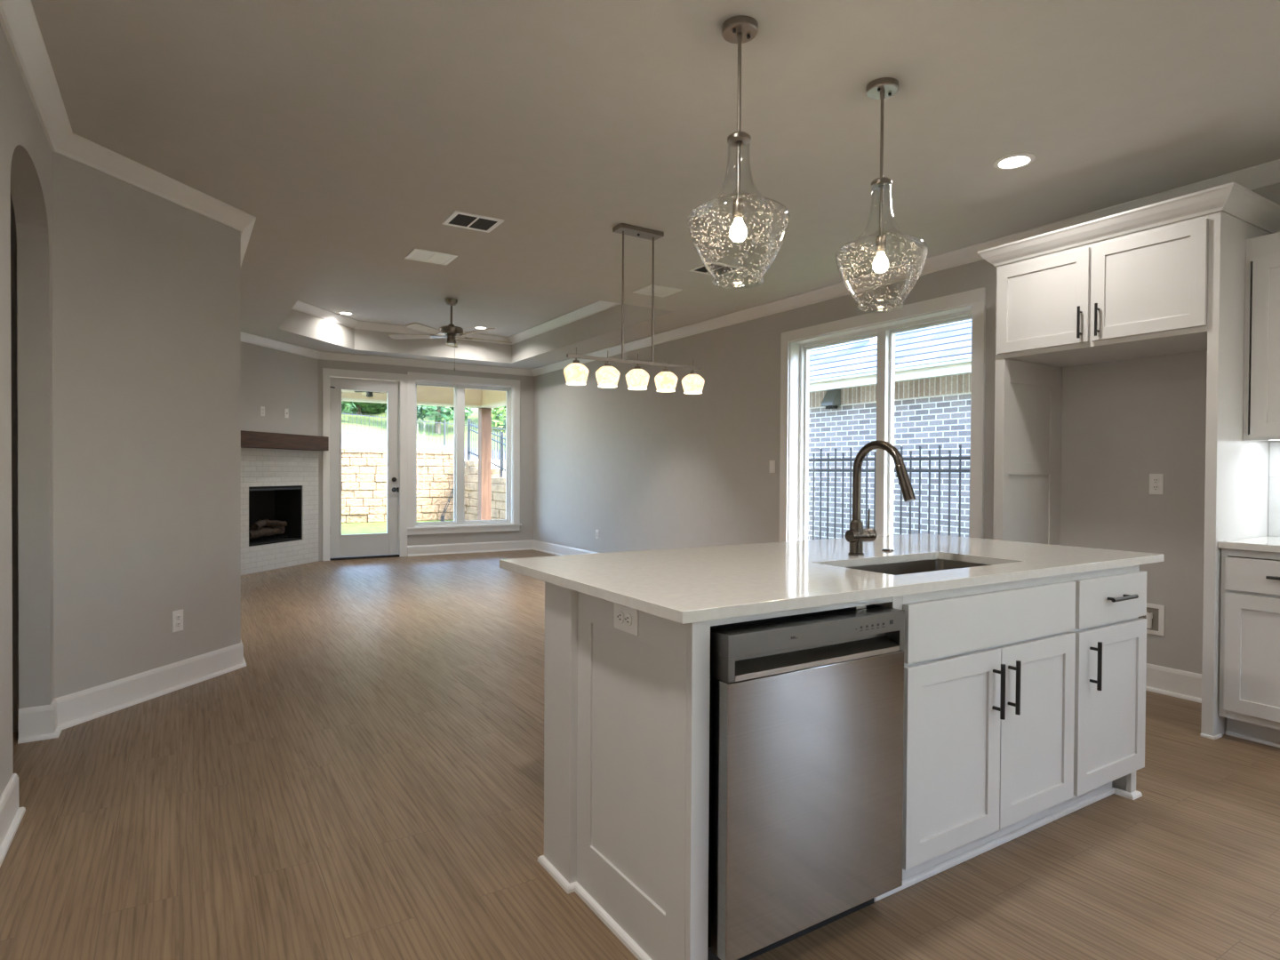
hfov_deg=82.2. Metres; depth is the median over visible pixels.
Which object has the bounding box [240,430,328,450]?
mantel
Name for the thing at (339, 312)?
recessed light
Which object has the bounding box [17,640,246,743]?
baseboard
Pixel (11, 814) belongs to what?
baseboard
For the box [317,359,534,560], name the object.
wall
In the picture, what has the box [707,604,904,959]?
dishwasher
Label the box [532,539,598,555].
baseboard
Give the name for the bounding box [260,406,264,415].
wall outlet
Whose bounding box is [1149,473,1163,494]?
wall outlet
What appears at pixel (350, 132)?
ceiling
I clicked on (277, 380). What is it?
wall
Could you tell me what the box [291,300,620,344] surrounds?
trim
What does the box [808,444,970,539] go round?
iron fence
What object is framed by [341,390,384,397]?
fan
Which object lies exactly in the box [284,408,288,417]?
cable jack
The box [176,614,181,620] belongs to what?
receptacle
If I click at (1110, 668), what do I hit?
base cabinet
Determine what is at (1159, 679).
baseboard
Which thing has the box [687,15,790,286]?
pendant light
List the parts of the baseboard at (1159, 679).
shoe molding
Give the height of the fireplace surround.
1.450 m
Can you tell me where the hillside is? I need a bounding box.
[341,405,505,459]
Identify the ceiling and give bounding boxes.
[31,0,1279,369]
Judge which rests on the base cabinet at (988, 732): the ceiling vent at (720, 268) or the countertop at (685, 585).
the countertop at (685, 585)
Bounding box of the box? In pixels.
[1138,602,1164,636]
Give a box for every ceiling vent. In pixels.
[404,248,457,264]
[441,210,503,232]
[632,284,682,296]
[688,261,743,276]
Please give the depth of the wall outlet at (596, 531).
9.54 m
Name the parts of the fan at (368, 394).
blade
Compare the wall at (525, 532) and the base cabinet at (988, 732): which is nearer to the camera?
the base cabinet at (988, 732)
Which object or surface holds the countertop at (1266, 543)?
on the base cabinet
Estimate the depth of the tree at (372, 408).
35.43 m
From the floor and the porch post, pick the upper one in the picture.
the porch post
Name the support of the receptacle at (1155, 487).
attached to the wall outlet at (1156, 480)
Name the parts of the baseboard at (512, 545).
shoe molding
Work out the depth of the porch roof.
13.25 m
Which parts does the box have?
box frame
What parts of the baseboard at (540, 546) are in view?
shoe molding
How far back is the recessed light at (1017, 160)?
3.60 m
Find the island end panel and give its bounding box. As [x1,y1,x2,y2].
[537,581,710,959]
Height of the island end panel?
0.876 m
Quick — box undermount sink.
[845,559,989,609]
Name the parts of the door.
glass frame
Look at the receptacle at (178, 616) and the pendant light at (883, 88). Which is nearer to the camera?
the pendant light at (883, 88)
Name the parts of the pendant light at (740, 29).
bulb, lamp shade, rod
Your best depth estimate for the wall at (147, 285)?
3.81 m
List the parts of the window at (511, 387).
sash, sill, sash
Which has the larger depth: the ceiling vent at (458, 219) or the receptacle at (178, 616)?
the ceiling vent at (458, 219)
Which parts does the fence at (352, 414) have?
rail, post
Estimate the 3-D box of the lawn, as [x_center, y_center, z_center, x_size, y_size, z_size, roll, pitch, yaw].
[12.960,1.420,7.572,90.000,0.250,39.000,0,1,-32]
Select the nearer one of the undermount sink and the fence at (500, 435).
the undermount sink
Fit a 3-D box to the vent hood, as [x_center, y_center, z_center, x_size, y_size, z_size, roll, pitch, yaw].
[2.733,-1.155,10.497,0.170,0.270,0.220,0,1,-32]
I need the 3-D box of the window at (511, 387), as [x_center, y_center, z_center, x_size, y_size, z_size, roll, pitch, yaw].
[-2.560,-0.372,10.749,1.710,2.275,0.185,0,1,-32]
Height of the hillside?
6.941 m
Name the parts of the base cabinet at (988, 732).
rail, cabinet door, shoe molding, frame, false drawer, handle, handle, cabinet door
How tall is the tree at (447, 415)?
6.548 m
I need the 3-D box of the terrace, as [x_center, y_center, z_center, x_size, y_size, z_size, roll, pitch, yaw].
[-21.558,0.313,12.045,36.300,1.850,4.680,0,1,-32]
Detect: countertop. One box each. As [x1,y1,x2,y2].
[499,533,1163,623]
[1217,536,1279,552]
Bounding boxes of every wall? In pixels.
[0,23,54,797]
[10,194,18,732]
[51,151,240,698]
[240,341,317,546]
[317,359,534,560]
[341,448,453,523]
[464,460,505,520]
[533,183,1279,673]
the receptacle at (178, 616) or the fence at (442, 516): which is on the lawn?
the fence at (442, 516)
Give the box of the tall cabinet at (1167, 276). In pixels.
[977,182,1279,740]
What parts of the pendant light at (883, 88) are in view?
bulb, lamp shade, rod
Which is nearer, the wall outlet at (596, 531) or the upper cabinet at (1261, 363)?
the upper cabinet at (1261, 363)
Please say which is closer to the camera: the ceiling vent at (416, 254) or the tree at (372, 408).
the ceiling vent at (416, 254)
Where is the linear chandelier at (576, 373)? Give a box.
[563,223,704,394]
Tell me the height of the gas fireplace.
0.693 m
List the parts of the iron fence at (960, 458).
rail, rail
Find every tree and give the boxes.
[341,400,358,413]
[345,401,386,414]
[416,405,473,433]
[491,406,505,431]
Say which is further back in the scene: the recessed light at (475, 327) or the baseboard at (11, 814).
the recessed light at (475, 327)
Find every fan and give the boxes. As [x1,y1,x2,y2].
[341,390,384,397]
[388,297,511,370]
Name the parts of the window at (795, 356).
sash, sash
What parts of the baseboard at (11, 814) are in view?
shoe molding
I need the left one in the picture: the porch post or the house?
the porch post
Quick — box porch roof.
[341,385,505,408]
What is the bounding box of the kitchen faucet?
[845,440,915,556]
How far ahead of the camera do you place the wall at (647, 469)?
6.78 m
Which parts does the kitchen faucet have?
lever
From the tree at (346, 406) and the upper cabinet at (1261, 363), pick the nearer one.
the upper cabinet at (1261, 363)
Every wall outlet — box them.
[172,608,183,632]
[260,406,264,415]
[595,529,599,538]
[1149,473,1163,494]
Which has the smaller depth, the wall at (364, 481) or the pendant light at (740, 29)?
the pendant light at (740, 29)
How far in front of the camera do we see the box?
4.09 m
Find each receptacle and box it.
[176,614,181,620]
[176,621,181,627]
[616,610,623,623]
[624,613,631,625]
[1152,477,1159,483]
[1152,484,1159,490]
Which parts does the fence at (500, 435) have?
post, rail, rail, rail, post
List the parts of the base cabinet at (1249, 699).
cabinet door, shoe molding, drawer, handle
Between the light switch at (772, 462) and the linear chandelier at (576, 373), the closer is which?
the linear chandelier at (576, 373)
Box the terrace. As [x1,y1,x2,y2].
[367,458,446,522]
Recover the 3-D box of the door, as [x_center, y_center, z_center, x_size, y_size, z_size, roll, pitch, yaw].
[-3.746,-0.203,10.002,1.095,2.540,0.192,0,1,-32]
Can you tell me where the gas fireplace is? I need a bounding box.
[248,485,301,546]
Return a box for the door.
[322,368,407,560]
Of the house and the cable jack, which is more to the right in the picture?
the house
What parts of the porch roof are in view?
beam trim, beam trim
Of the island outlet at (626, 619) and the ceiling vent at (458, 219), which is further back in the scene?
the ceiling vent at (458, 219)
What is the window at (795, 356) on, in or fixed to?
in the wall at (647, 469)
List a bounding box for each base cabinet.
[710,573,1075,902]
[1049,564,1147,820]
[1218,548,1279,748]
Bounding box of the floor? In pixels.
[0,549,1279,959]
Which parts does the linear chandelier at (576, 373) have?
lamp shade, lamp shade, rod, lamp shade, rod, lamp shade, lamp shade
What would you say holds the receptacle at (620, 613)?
attached to the island outlet at (626, 619)
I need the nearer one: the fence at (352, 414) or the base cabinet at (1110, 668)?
the base cabinet at (1110, 668)
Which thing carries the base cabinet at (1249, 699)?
on the floor
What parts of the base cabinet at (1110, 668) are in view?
shoe molding, handle, frame, cabinet door, drawer, leg, handle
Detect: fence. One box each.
[341,411,505,452]
[440,459,465,521]
[467,418,505,477]
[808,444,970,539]
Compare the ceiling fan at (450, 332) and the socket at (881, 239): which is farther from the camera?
the ceiling fan at (450, 332)
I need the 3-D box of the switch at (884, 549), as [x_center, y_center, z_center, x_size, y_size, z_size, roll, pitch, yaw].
[0.967,0.273,2.861,0.044,0.007,0.044,0,1,-32]
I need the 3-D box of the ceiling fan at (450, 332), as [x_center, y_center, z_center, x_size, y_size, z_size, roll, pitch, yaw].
[-2.047,-1.606,8.172,1.290,0.790,1.356,0,1,-32]
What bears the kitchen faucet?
on the countertop at (685, 585)
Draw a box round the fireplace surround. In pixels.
[240,448,318,575]
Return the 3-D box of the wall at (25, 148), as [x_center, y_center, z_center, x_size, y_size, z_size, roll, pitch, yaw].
[-0.764,-0.169,0.192,0.110,2.745,7.542,0,1,-32]
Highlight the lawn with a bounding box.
[341,520,453,534]
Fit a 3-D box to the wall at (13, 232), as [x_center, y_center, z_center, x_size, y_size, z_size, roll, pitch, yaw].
[-2.961,-0.207,2.270,1.400,2.745,2.600,0,1,-32]
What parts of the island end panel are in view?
corner post, shoe molding, panel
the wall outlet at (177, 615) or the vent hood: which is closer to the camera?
the wall outlet at (177, 615)
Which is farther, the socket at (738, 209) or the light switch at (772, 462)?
the light switch at (772, 462)
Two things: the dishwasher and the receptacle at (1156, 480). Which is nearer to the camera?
the dishwasher
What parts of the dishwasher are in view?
control panel, pocket handle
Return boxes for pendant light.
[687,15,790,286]
[835,77,927,311]
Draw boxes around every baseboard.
[0,773,25,866]
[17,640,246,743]
[407,539,533,556]
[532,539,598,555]
[1145,663,1201,703]
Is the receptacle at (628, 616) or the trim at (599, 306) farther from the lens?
the trim at (599, 306)
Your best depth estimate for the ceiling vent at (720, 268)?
5.54 m
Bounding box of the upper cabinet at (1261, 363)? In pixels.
[1242,232,1279,440]
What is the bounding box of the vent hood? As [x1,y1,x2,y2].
[821,389,840,408]
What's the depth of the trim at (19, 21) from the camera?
4.11 m
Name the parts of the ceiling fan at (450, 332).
blade, blade, blade, blade, blade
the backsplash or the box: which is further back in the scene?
the box
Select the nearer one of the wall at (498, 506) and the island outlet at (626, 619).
the island outlet at (626, 619)
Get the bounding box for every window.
[407,371,521,535]
[779,287,986,542]
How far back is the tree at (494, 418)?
33.76 m
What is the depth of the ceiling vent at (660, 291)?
6.23 m
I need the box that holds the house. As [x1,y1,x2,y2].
[808,319,971,540]
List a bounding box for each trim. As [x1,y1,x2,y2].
[0,0,1279,375]
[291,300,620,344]
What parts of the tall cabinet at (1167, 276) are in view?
panel, panel frame, cabinet door, handle, handle, frame, crown molding, cabinet door, shoe molding, panel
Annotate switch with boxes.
[769,460,775,472]
[881,548,893,551]
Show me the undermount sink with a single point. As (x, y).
(933, 564)
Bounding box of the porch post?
[478,408,491,519]
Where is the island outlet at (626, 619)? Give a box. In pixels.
[614,602,638,635]
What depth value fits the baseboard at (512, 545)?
10.72 m
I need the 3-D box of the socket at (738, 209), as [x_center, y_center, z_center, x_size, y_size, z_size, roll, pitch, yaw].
[0.340,-0.936,2.537,0.038,0.065,0.038,0,1,-32]
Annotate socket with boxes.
[732,198,743,219]
[875,234,886,253]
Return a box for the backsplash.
[1268,442,1279,536]
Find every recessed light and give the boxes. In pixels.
[337,311,353,314]
[473,326,487,329]
[993,152,1035,169]
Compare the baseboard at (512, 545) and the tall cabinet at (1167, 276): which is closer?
the tall cabinet at (1167, 276)

